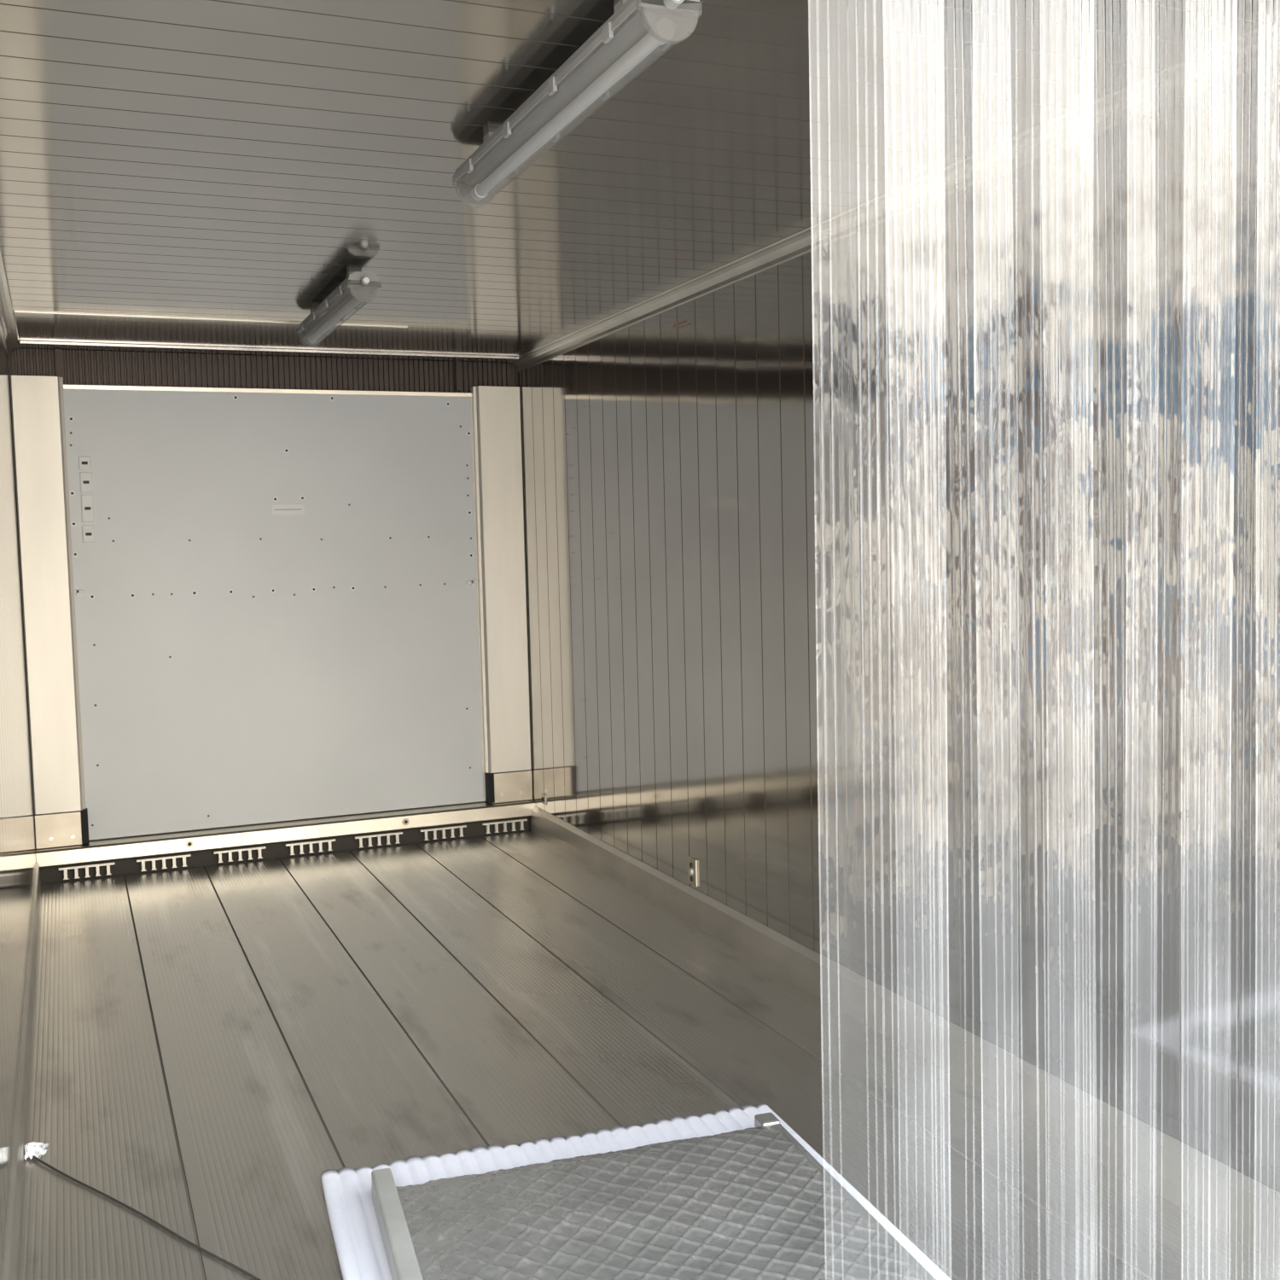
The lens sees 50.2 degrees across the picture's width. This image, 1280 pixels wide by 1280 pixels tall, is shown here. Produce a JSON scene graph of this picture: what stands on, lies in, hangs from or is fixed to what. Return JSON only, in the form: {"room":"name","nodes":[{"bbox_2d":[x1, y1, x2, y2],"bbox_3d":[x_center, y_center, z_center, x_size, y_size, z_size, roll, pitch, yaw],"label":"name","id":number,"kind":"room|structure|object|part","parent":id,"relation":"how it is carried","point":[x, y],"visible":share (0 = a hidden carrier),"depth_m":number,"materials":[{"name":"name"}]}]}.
{"room":"refrigerated container interior","nodes":[
{"label":"refrigerated container interior","id":0,"kind":"room"},
{"bbox_2d":[0,328,36,1279],"bbox_3d":[-1.697,0.026,3.514,0.080,2.430,5.060,-3,4,-23],"label":"wall","id":1,"kind":"structure","parent":0,"point":[18,860],"depth_m":4.02,"materials":[{"name":"metal"}]},
{"bbox_2d":[0,240,20,358],"bbox_3d":[-1.653,-1.072,3.435,0.050,0.050,5.000,-3,4,-23],"label":"trim","id":2,"kind":"structure","parent":1,"relation":"attached to","point":[8,322],"depth_m":4.92,"materials":[{"name":"metal"}]},
{"bbox_2d":[1,862,40,1279],"bbox_3d":[-1.601,1.129,3.548,0.014,0.100,4.930,-3,4,-23],"label":"baseboard","id":3,"kind":"structure","parent":1,"relation":"attached to","point":[12,1233],"depth_m":3.24,"materials":[{"name":"metal"}]},
{"bbox_2d":[13,310,407,328],"bbox_3d":[-1.595,-1.219,5.199,1.438,0.006,0.015,-3,4,-23],"label":"trim","id":4,"kind":"structure","parent":1,"relation":"attached to","point":[14,311],"depth_m":5.15,"materials":[{"name":"metal"}]},
{"bbox_2d":[8,353,514,386],"bbox_3d":[-1.631,-0.170,6.325,2.398,2.430,0.080,-3,4,-23],"label":"wall","id":5,"kind":"structure","parent":0,"point":[9,358],"depth_m":6.64,"materials":[{"name":"brown metal"}]},
{"bbox_2d":[19,340,519,359],"bbox_3d":[-1.554,-1.272,6.000,2.138,0.012,0.020,-3,4,-23],"label":"trim","id":6,"kind":"structure","parent":5,"relation":"attached to","point":[33,342],"depth_m":5.95,"materials":[{"name":"metal"}]},
{"bbox_2d":[63,384,485,840],"bbox_3d":[-1.618,-0.153,6.259,1.817,1.973,0.051,-3,4,-23],"label":"panel","id":7,"kind":"object","parent":5,"relation":"attached to","point":[276,592],"visible":0.99,"depth_m":6.22,"materials":[{"name":"metal"}]},
{"bbox_2d":[11,348,511,392],"bbox_3d":[-1.636,-1.208,6.189,2.206,0.158,0.045,-3,4,-23],"label":"header","id":8,"kind":"object","parent":7,"relation":"attached to","point":[78,367],"visible":0.94,"depth_m":6.15,"materials":[{"name":"brown metal"}]},
{"bbox_3d":[-2.479,-1.171,5.820,0.020,0.137,0.020,-3,4,-23],"label":"frame","id":9,"kind":"part","parent":8,"relation":"part of","materials":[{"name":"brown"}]},
{"bbox_3d":[-0.868,-1.258,6.498,0.020,0.137,0.020,-3,4,-23],"label":"frame","id":10,"kind":"part","parent":8,"relation":"part of","materials":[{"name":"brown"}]},
{"bbox_3d":[-1.634,-1.126,6.176,1.813,0.020,0.016,-3,4,-23],"label":"trim","id":11,"kind":"part","parent":7,"relation":"part of","materials":[{"name":"metal"}]},
{"bbox_3d":[-1.604,-0.595,6.223,0.150,0.048,0.005,-3,4,-23],"label":"label plate","id":12,"kind":"part","parent":7,"relation":"part of","materials":[{"name":"white metal"}]},
{"bbox_3d":[-0.782,-0.200,6.595,0.012,1.950,0.006,-3,4,-23],"label":"trim","id":13,"kind":"part","parent":7,"relation":"part of","materials":[{"name":"beige metal"}]},
{"bbox_2d":[0,0,1279,363],"bbox_3d":[-0.659,-1.193,3.882,2.238,0.080,5.060,-3,4,-23],"label":"ceiling","id":14,"kind":"structure","parent":0,"point":[237,160],"depth_m":3.01,"materials":[{"name":"metal"}]},
{"bbox_2d":[296,271,380,343],"bbox_3d":[-1.056,-1.144,4.728,0.110,0.116,1.064,-3,4,-23],"label":"ceiling light fixture","id":15,"kind":"object","parent":14,"relation":"attached to","point":[357,286],"depth_m":4.53,"materials":[{"name":"white plastic"}]},
{"bbox_2d":[453,0,700,201],"bbox_3d":[-0.165,-1.020,2.625,0.110,0.116,1.159,-3,4,-23],"label":"ceiling light fixture","id":16,"kind":"object","parent":14,"relation":"attached to","point":[637,28],"depth_m":2.44,"materials":[{"name":"white plastic"}]},
{"bbox_2d":[16,831,1279,1279],"bbox_3d":[-0.577,1.153,3.989,2.238,0.060,4.940,-3,4,-23],"label":"floor","id":17,"kind":"structure","parent":0,"point":[209,1043],"depth_m":3.65,"materials":[{"name":"wood"}]},
{"bbox_2d":[24,1141,48,1160],"bbox_3d":[-1.411,1.184,3.193,0.051,0.025,0.097,-3,4,-23],"label":"paper scrap","id":18,"kind":"object","parent":17,"relation":"on","point":[34,1149],"visible":1,"depth_m":3.18,"materials":[{"name":"white paper"}]},
{"bbox_2d":[32,1155,261,1279],"bbox_3d":[-0.883,1.215,2.701,0.096,0.007,1.392,-5,6,-45],"label":"loose cable","id":19,"kind":"object","parent":17,"relation":"on","point":[233,1265],"visible":1,"depth_m":2.84,"materials":[{"name":"grey plastic"}]},
{"bbox_2d":[58,818,527,879],"bbox_3d":[-1.526,0.952,6.277,2.110,0.052,0.022,-3,4,-23],"label":"vent grilles","id":20,"kind":"object","parent":17,"relation":"on","point":[520,820],"depth_m":6.26,"materials":[{"name":"beige metal"}]},
{"bbox_2d":[320,1103,951,1279],"bbox_3d":[-0.019,1.190,2.628,1.060,0.026,1.156,-3,4,-18],"label":"sheet","id":21,"kind":"object","parent":17,"relation":"on","point":[355,1228],"visible":0.23,"depth_m":3.02,"materials":[{"name":"white plastic"}]},
{"bbox_2d":[371,1112,936,1279],"bbox_3d":[0.015,1.157,2.542,0.910,0.064,0.992,-3,4,-17],"label":"blanket","id":22,"kind":"object","parent":21,"relation":"on","point":[753,1203],"visible":1,"depth_m":2.65,"materials":[{"name":"grey fabric"}]},
{"bbox_3d":[-0.399,1.176,2.414,0.042,0.064,0.992,-3,4,-17],"label":"rail","id":23,"kind":"part","parent":22,"relation":"part of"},
{"bbox_3d":[0.438,1.145,2.667,0.028,0.050,0.980,-3,4,-17],"label":"rail","id":24,"kind":"part","parent":22,"relation":"part of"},
{"bbox_2d":[513,59,1279,1192],"bbox_3d":[0.437,-0.089,4.411,0.080,2.430,5.060,-3,4,-23],"label":"wall","id":25,"kind":"structure","parent":0,"point":[916,590],"depth_m":3.36,"materials":[{"name":"metal"}]},
{"bbox_2d":[541,793,546,804],"bbox_3d":[-0.462,0.763,6.544,0.012,0.050,0.050,-3,4,-23],"label":"socket","id":26,"kind":"object","parent":25,"relation":"attached to","point":[544,796],"visible":1,"depth_m":6.53,"materials":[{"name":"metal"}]},
{"bbox_2d":[673,320,690,329],"bbox_3d":[0.148,-1.122,4.859,0.003,0.022,0.141,-3,4,-23],"label":"scribble","id":27,"kind":"object","parent":25,"relation":"attached to","point":[685,320],"visible":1,"depth_m":4.86,"materials":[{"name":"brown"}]},
{"bbox_2d":[687,856,698,887],"bbox_3d":[0.192,0.849,4.998,0.013,0.100,0.070,-3,4,-23],"label":"bracket","id":28,"kind":"object","parent":25,"relation":"attached to","point":[692,863],"visible":1,"depth_m":4.99,"materials":[{"name":"metal"}]},
{"bbox_2d":[507,18,1279,372],"bbox_3d":[0.362,-1.181,4.282,0.050,0.050,5.000,-3,4,-23],"label":"trim","id":29,"kind":"structure","parent":25,"relation":"attached to","point":[1258,48],"depth_m":3.25,"materials":[{"name":"metal"}]},
{"bbox_2d":[530,806,1279,1265],"bbox_3d":[0.439,1.008,4.406,0.030,0.122,4.930,-3,4,-23],"label":"baseboard","id":30,"kind":"structure","parent":25,"relation":"attached to","point":[1232,1202],"depth_m":3.39,"materials":[{"name":"metal"}]},
{"bbox_3d":[-1.562,1.042,6.317,2.238,0.010,0.120,-3,4,-23],"label":"floor","id":31,"kind":"structure","parent":0,"visible":0},
{"bbox_2d":[34,769,535,884],"bbox_3d":[-1.560,0.864,6.290,2.238,0.348,0.121,-3,4,-23],"label":"threshold","id":32,"kind":"object","parent":31,"relation":"on","point":[125,852],"depth_m":6.21,"materials":[{"name":"metal"}]},
{"bbox_2d":[9,375,85,814],"bbox_3d":[-2.529,-0.187,5.836,0.204,1.855,0.078,-3,4,-23],"label":"post","id":33,"kind":"object","parent":32,"relation":"on","point":[37,402],"visible":1,"depth_m":5.80,"materials":[{"name":"beige metal"}]},
{"bbox_3d":[-2.514,0.816,5.904,0.184,0.145,0.074,-3,4,-23],"label":"foot bracket","id":34,"kind":"part","parent":32,"relation":"part of","materials":[{"name":"beige metal"}]},
{"bbox_3d":[-2.416,0.807,5.940,0.028,0.143,0.082,-3,4,-23],"label":"rubber slot","id":35,"kind":"part","parent":32,"relation":"part of","materials":[{"name":"black rubber"}]},
{"bbox_3d":[-0.734,0.716,6.647,0.028,0.143,0.082,-3,4,-23],"label":"rubber slot","id":36,"kind":"part","parent":32,"relation":"part of","materials":[{"name":"black rubber"}]},
{"bbox_2d":[470,385,531,773],"bbox_3d":[-0.671,-0.287,6.617,0.228,1.855,0.078,-3,4,-23],"label":"post","id":37,"kind":"object","parent":32,"relation":"on","point":[497,417],"visible":1,"depth_m":6.58,"materials":[{"name":"beige metal"}]},
{"bbox_3d":[-0.637,0.714,6.693,0.208,0.145,0.074,-3,4,-23],"label":"foot bracket","id":38,"kind":"part","parent":32,"relation":"part of","materials":[{"name":"beige metal"}]}
]}

